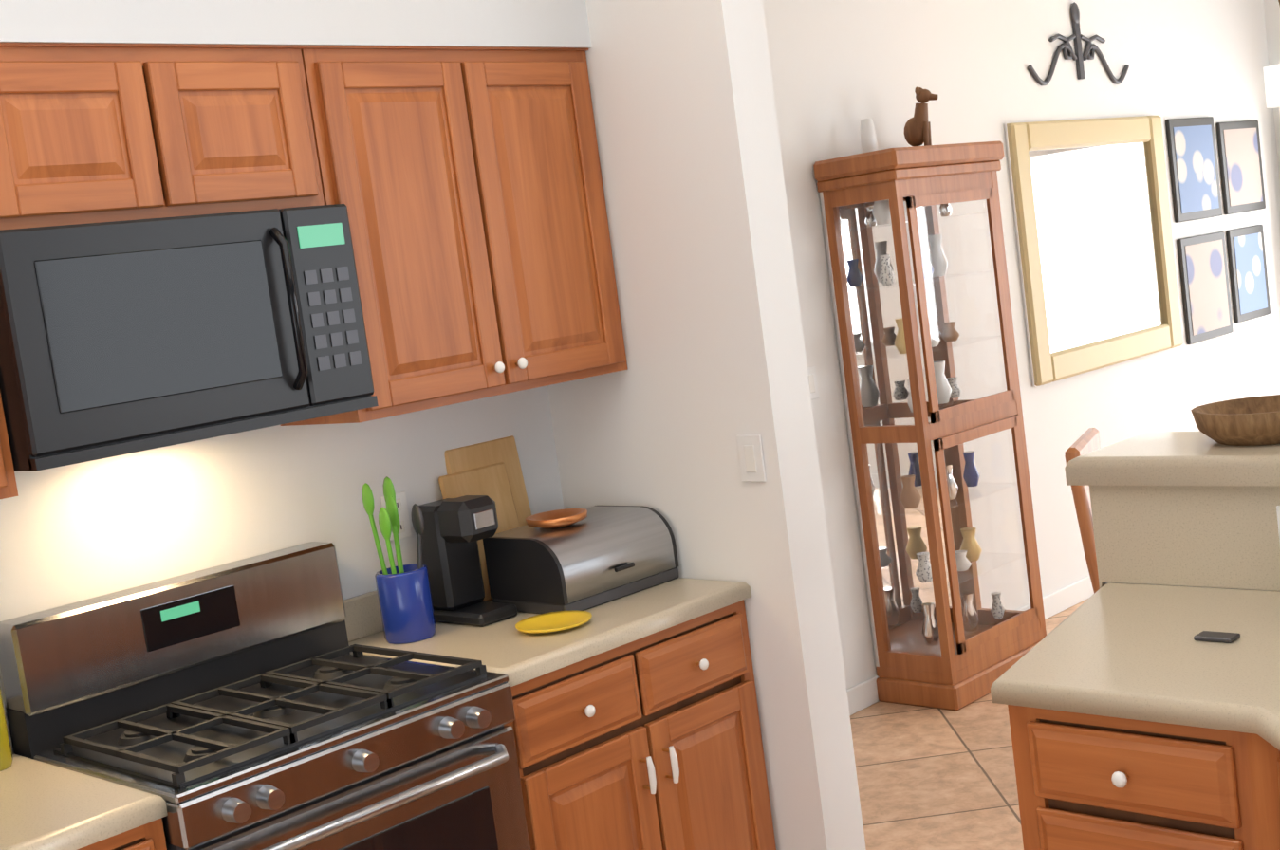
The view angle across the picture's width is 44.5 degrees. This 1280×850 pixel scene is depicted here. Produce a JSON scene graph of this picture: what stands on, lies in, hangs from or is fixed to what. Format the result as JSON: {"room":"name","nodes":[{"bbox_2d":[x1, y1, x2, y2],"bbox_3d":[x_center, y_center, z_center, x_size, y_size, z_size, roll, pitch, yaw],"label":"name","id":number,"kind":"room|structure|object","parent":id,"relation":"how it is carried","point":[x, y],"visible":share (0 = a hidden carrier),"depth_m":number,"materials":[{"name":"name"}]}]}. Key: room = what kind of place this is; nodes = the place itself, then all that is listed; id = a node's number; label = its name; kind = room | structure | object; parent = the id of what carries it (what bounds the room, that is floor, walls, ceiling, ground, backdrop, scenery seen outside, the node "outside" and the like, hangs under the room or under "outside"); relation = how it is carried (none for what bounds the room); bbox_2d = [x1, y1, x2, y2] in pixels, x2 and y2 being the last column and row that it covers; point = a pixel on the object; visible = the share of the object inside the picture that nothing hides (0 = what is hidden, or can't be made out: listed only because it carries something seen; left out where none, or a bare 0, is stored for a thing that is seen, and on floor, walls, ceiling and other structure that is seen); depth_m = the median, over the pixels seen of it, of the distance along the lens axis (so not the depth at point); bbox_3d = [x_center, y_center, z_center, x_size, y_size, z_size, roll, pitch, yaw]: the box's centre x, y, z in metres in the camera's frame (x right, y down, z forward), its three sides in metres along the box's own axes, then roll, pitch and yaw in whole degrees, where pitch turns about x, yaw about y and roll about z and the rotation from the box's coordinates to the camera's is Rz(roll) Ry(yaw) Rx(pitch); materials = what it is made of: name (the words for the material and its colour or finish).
{"room":"kitchen","nodes":[
{"label":"kitchen","id":0,"kind":"room"},
{"bbox_2d":[0,385,563,753],"bbox_3d":[-2.224,-0.387,2.348,0.120,4.300,5.300,-2,8,45],"label":"wall","id":1,"kind":"structure","parent":0,"point":[72,533],"depth_m":3.57,"materials":[{"name":"white paint"}]},
{"bbox_2d":[0,392,18,499],"bbox_3d":[-1.583,-0.207,2.659,0.335,0.825,0.805,-2,8,45],"label":"upper cabinet","id":2,"kind":"object","parent":1,"relation":"attached to","point":[8,482],"depth_m":2.86,"materials":[{"name":"brown wood"}]},
{"bbox_2d":[0,42,341,230],"bbox_3d":[-1.069,-0.575,3.188,0.335,0.340,0.760,-2,8,45],"label":"upper cabinet","id":3,"kind":"object","parent":1,"relation":"attached to","point":[90,133],"depth_m":3.08,"materials":[{"name":"brown wood"}]},
{"bbox_2d":[0,204,378,471],"bbox_3d":[-0.979,-0.189,3.189,0.444,0.435,0.760,-2,8,45],"label":"microwave","id":4,"kind":"object","parent":3,"relation":"attached to","point":[120,338],"visible":1,"depth_m":3.01,"materials":[{"name":"black plastic"}]},
{"bbox_2d":[380,491,411,541],"bbox_3d":[-0.603,0.227,3.869,0.008,0.115,0.075,-2,8,45],"label":"outlet","id":5,"kind":"object","parent":1,"relation":"attached to","point":[400,497],"depth_m":3.88,"materials":[{"name":"white plastic"}]},
{"bbox_2d":[280,45,627,426],"bbox_3d":[-0.481,-0.472,3.778,0.335,0.815,0.841,-2,8,45],"label":"upper cabinet","id":6,"kind":"object","parent":1,"relation":"attached to","point":[463,185],"depth_m":3.63,"materials":[{"name":"brown wood"}]},
{"bbox_2d":[0,0,591,48],"bbox_3d":[-2.103,-0.708,2.154,0.340,0.400,5.300,-2,8,45],"label":"soffit","id":7,"kind":"structure","parent":0,"point":[490,23],"depth_m":3.32,"materials":[{"name":"white paint"}]},
{"bbox_2d":[547,0,866,849],"bbox_3d":[-0.178,-0.837,4.106,1.230,4.300,0.150,-2,8,45],"label":"wall","id":8,"kind":"structure","parent":0,"point":[684,112],"depth_m":3.82,"materials":[{"name":"white paint"}]},
{"bbox_2d":[736,434,766,482],"bbox_3d":[0.267,0.081,3.765,0.075,0.115,0.009,-2,8,45],"label":"light switch","id":9,"kind":"object","parent":8,"relation":"attached to","point":[751,457],"depth_m":3.76,"materials":[{"name":"white plastic"}]},
{"bbox_2d":[850,598,1088,849],"bbox_3d":[2.478,1.202,2.300,7.450,0.060,11.220,-2,8,45],"label":"floor","id":10,"kind":"structure","parent":0,"point":[933,779],"depth_m":4.94,"materials":[{"name":"tile"}]},
{"bbox_2d":[0,753,167,849],"bbox_3d":[-1.291,1.121,2.670,0.676,1.015,0.867,-2,8,45],"label":"base cabinet","id":11,"kind":"object","parent":10,"relation":"on","point":[46,806],"visible":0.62,"depth_m":2.71,"materials":[{"name":"brown wood"}]},
{"bbox_2d":[0,687,13,771],"bbox_3d":[-1.270,0.504,3.010,0.068,0.327,0.068,-2,8,45],"label":"olive oil bottle","id":12,"kind":"object","parent":11,"relation":"on","point":[6,758],"visible":1,"depth_m":3.01,"materials":[{"name":"yellow glass"}]},
{"bbox_2d":[0,541,530,849],"bbox_3d":[-0.710,0.907,3.221,0.711,1.175,0.770,-2,8,45],"label":"gas range","id":13,"kind":"object","parent":10,"relation":"on","point":[252,703],"visible":1,"depth_m":3.15,"materials":[{"name":"grey metal"}]},
{"bbox_2d":[343,577,776,849],"bbox_3d":[-0.172,0.858,3.807,0.676,1.015,0.803,-2,8,45],"label":"base cabinet","id":14,"kind":"object","parent":10,"relation":"on","point":[635,724],"visible":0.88,"depth_m":3.60,"materials":[{"name":"brown wood"}]},
{"bbox_2d":[361,476,436,644],"bbox_3d":[-0.568,0.312,3.683,0.124,0.387,0.122,-2,8,45],"label":"utensil crock","id":15,"kind":"object","parent":14,"relation":"on","point":[405,602],"visible":1,"depth_m":3.65,"materials":[{"name":"blue glazed ceramic"},{"name":"green plastic"}]},
{"bbox_2d":[418,495,517,627],"bbox_3d":[-0.427,0.326,3.803,0.210,0.300,0.120,-2,8,45],"label":"coffee machine","id":16,"kind":"object","parent":14,"relation":"on","point":[455,529],"visible":0.92,"depth_m":3.78,"materials":[{"name":"black plastic"}]},
{"bbox_2d":[438,435,531,601],"bbox_3d":[-0.384,0.244,4.055,0.086,0.398,0.280,-2,8,45],"label":"cutting boards","id":17,"kind":"object","parent":14,"relation":"on","point":[491,470],"visible":0.48,"depth_m":4.06,"materials":[{"name":"beige wood"}]},
{"bbox_2d":[515,610,592,633],"bbox_3d":[-0.199,0.459,3.609,0.180,0.016,0.177,-2,8,45],"label":"plate","id":18,"kind":"object","parent":14,"relation":"on","point":[553,621],"visible":0.96,"depth_m":3.62,"materials":[{"name":"yellow ceramic"}]},
{"bbox_2d":[482,505,679,613],"bbox_3d":[-0.138,0.334,3.918,0.288,0.185,0.400,-2,8,45],"label":"bread box","id":19,"kind":"object","parent":14,"relation":"on","point":[598,555],"visible":0.83,"depth_m":3.82,"materials":[{"name":"grey metal"}]},
{"bbox_2d":[525,508,587,528],"bbox_3d":[-0.207,0.236,3.893,0.156,0.028,0.156,-2,8,45],"label":"dish","id":20,"kind":"object","parent":19,"relation":"on","point":[558,518],"visible":1,"depth_m":3.86,"materials":[{"name":"orange"}]},
{"bbox_2d":[813,140,1046,710],"bbox_3d":[1.120,-0.018,5.827,0.360,2.000,0.720,-2,8,45],"label":"curio cabinet","id":21,"kind":"object","parent":10,"relation":"on","point":[942,640],"visible":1,"depth_m":5.75,"materials":[{"name":"brown wood"}]},
{"bbox_2d":[860,118,878,152],"bbox_3d":[0.823,-1.039,5.627,0.060,0.130,0.058,-2,8,45],"label":"air freshener","id":22,"kind":"object","parent":21,"relation":"on","point":[868,139],"visible":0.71,"depth_m":5.60,"materials":[{"name":"white plastic"}]},
{"bbox_2d":[903,86,938,146],"bbox_3d":[1.039,-1.135,5.787,0.147,0.231,0.070,-5,6,25],"label":"dog figurine","id":23,"kind":"object","parent":21,"relation":"on","point":[917,129],"visible":0.94,"depth_m":5.77,"materials":[{"name":"brown wood"}]},
{"bbox_2d":[1064,427,1100,593],"bbox_3d":[1.555,0.540,4.448,0.518,1.060,0.460,-5,6,25],"label":"dining chair","id":24,"kind":"object","parent":10,"relation":"on","point":[1087,441],"visible":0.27,"depth_m":4.33,"materials":[{"name":"brown wood"}]},
{"bbox_2d":[990,472,1279,849],"bbox_3d":[1.294,0.784,2.028,2.283,1.130,1.604,-2,8,45],"label":"base cabinet","id":25,"kind":"object","parent":10,"relation":"on","point":[1140,718],"depth_m":2.71,"materials":[{"name":"brown wood"}]},
{"bbox_2d":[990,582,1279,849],"bbox_3d":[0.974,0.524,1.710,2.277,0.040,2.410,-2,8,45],"label":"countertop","id":26,"kind":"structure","parent":25,"relation":"on","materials":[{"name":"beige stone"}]},
{"bbox_2d":[1193,630,1240,643],"bbox_3d":[1.035,0.380,2.804,0.070,0.008,0.040,-2,8,45],"label":"phone","id":27,"kind":"object","parent":26,"relation":"on","point":[1216,637],"visible":0.96,"depth_m":2.79,"materials":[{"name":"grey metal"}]},
{"bbox_2d":[1190,394,1279,445],"bbox_3d":[1.301,-0.008,3.248,0.290,0.070,0.286,-2,8,45],"label":"wooden bowl","id":28,"kind":"object","parent":25,"relation":"on","point":[1251,421],"visible":1,"depth_m":3.19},
{"bbox_2d":[762,0,1279,689],"bbox_3d":[1.435,-1.298,6.536,0.120,4.300,5.650,-2,8,45],"label":"wall","id":29,"kind":"structure","parent":0,"point":[841,70],"depth_m":6.53,"materials":[{"name":"white paint"}]},
{"bbox_2d":[807,366,818,399],"bbox_3d":[0.609,-0.148,5.574,0.009,0.115,0.075,-2,8,45],"label":"light switch","id":30,"kind":"object","parent":29,"relation":"attached to","point":[813,384],"visible":0.48,"depth_m":5.58,"materials":[{"name":"white plastic"}]},
{"bbox_2d":[846,575,1094,716],"bbox_3d":[1.758,0.774,6.699,0.014,0.095,5.650,-2,8,45],"label":"baseboard","id":31,"kind":"structure","parent":29,"relation":"attached to","point":[862,695],"depth_m":6.66,"materials":[{"name":"white"}]},
{"bbox_2d":[1027,1,1129,85],"bbox_3d":[1.956,-1.703,6.974,0.025,0.364,0.894,-2,8,45],"label":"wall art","id":32,"kind":"object","parent":29,"relation":"attached to","point":[1078,56],"visible":1,"depth_m":6.96,"materials":[{"name":"grey metal"}]},
{"bbox_2d":[1003,115,1183,386],"bbox_3d":[2.081,-0.823,7.056,0.040,1.110,1.360,-2,8,45],"label":"wall mirror","id":33,"kind":"object","parent":29,"relation":"attached to","point":[1093,231],"visible":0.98,"depth_m":7.01,"materials":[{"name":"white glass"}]},
{"bbox_2d":[1165,116,1229,222],"bbox_3d":[2.757,-1.274,7.765,0.022,0.500,0.500,-2,8,45],"label":"picture frame","id":34,"kind":"object","parent":29,"relation":"attached to","point":[1196,193],"depth_m":7.75,"materials":[{"name":"grey"}]},
{"bbox_2d":[1176,229,1237,344],"bbox_3d":[2.834,-0.692,7.824,0.022,0.520,0.500,-2,8,45],"label":"picture frame","id":35,"kind":"object","parent":29,"relation":"attached to","point":[1202,259],"depth_m":7.81,"materials":[{"name":"grey"}]},
{"bbox_2d":[1218,120,1265,214],"bbox_3d":[3.139,-1.349,8.153,0.022,0.470,0.480,-2,8,45],"label":"picture frame","id":36,"kind":"object","parent":29,"relation":"attached to","point":[1241,151],"depth_m":8.14,"materials":[{"name":"grey"}]},
{"bbox_2d":[1229,224,1270,323],"bbox_3d":[3.191,-0.796,8.187,0.022,0.480,0.420,-2,8,45],"label":"picture frame","id":37,"kind":"object","parent":29,"relation":"attached to","point":[1250,265],"depth_m":8.17,"materials":[{"name":"grey"}]},
{"bbox_2d":[1262,0,1279,180],"bbox_3d":[6.013,-2.002,5.970,7.450,4.600,0.120,-2,8,45],"label":"wall","id":38,"kind":"structure","parent":0,"point":[1271,9],"depth_m":8.43,"materials":[{"name":"white paint"}]},
{"bbox_2d":[1262,63,1279,114],"bbox_3d":[4.258,-0.818,7.805,2.060,2.300,0.106,-2,8,45],"label":"valance","id":39,"kind":"object","parent":38,"relation":"attached to","point":[1271,76],"visible":0.96,"depth_m":8.36,"materials":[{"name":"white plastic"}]}
]}

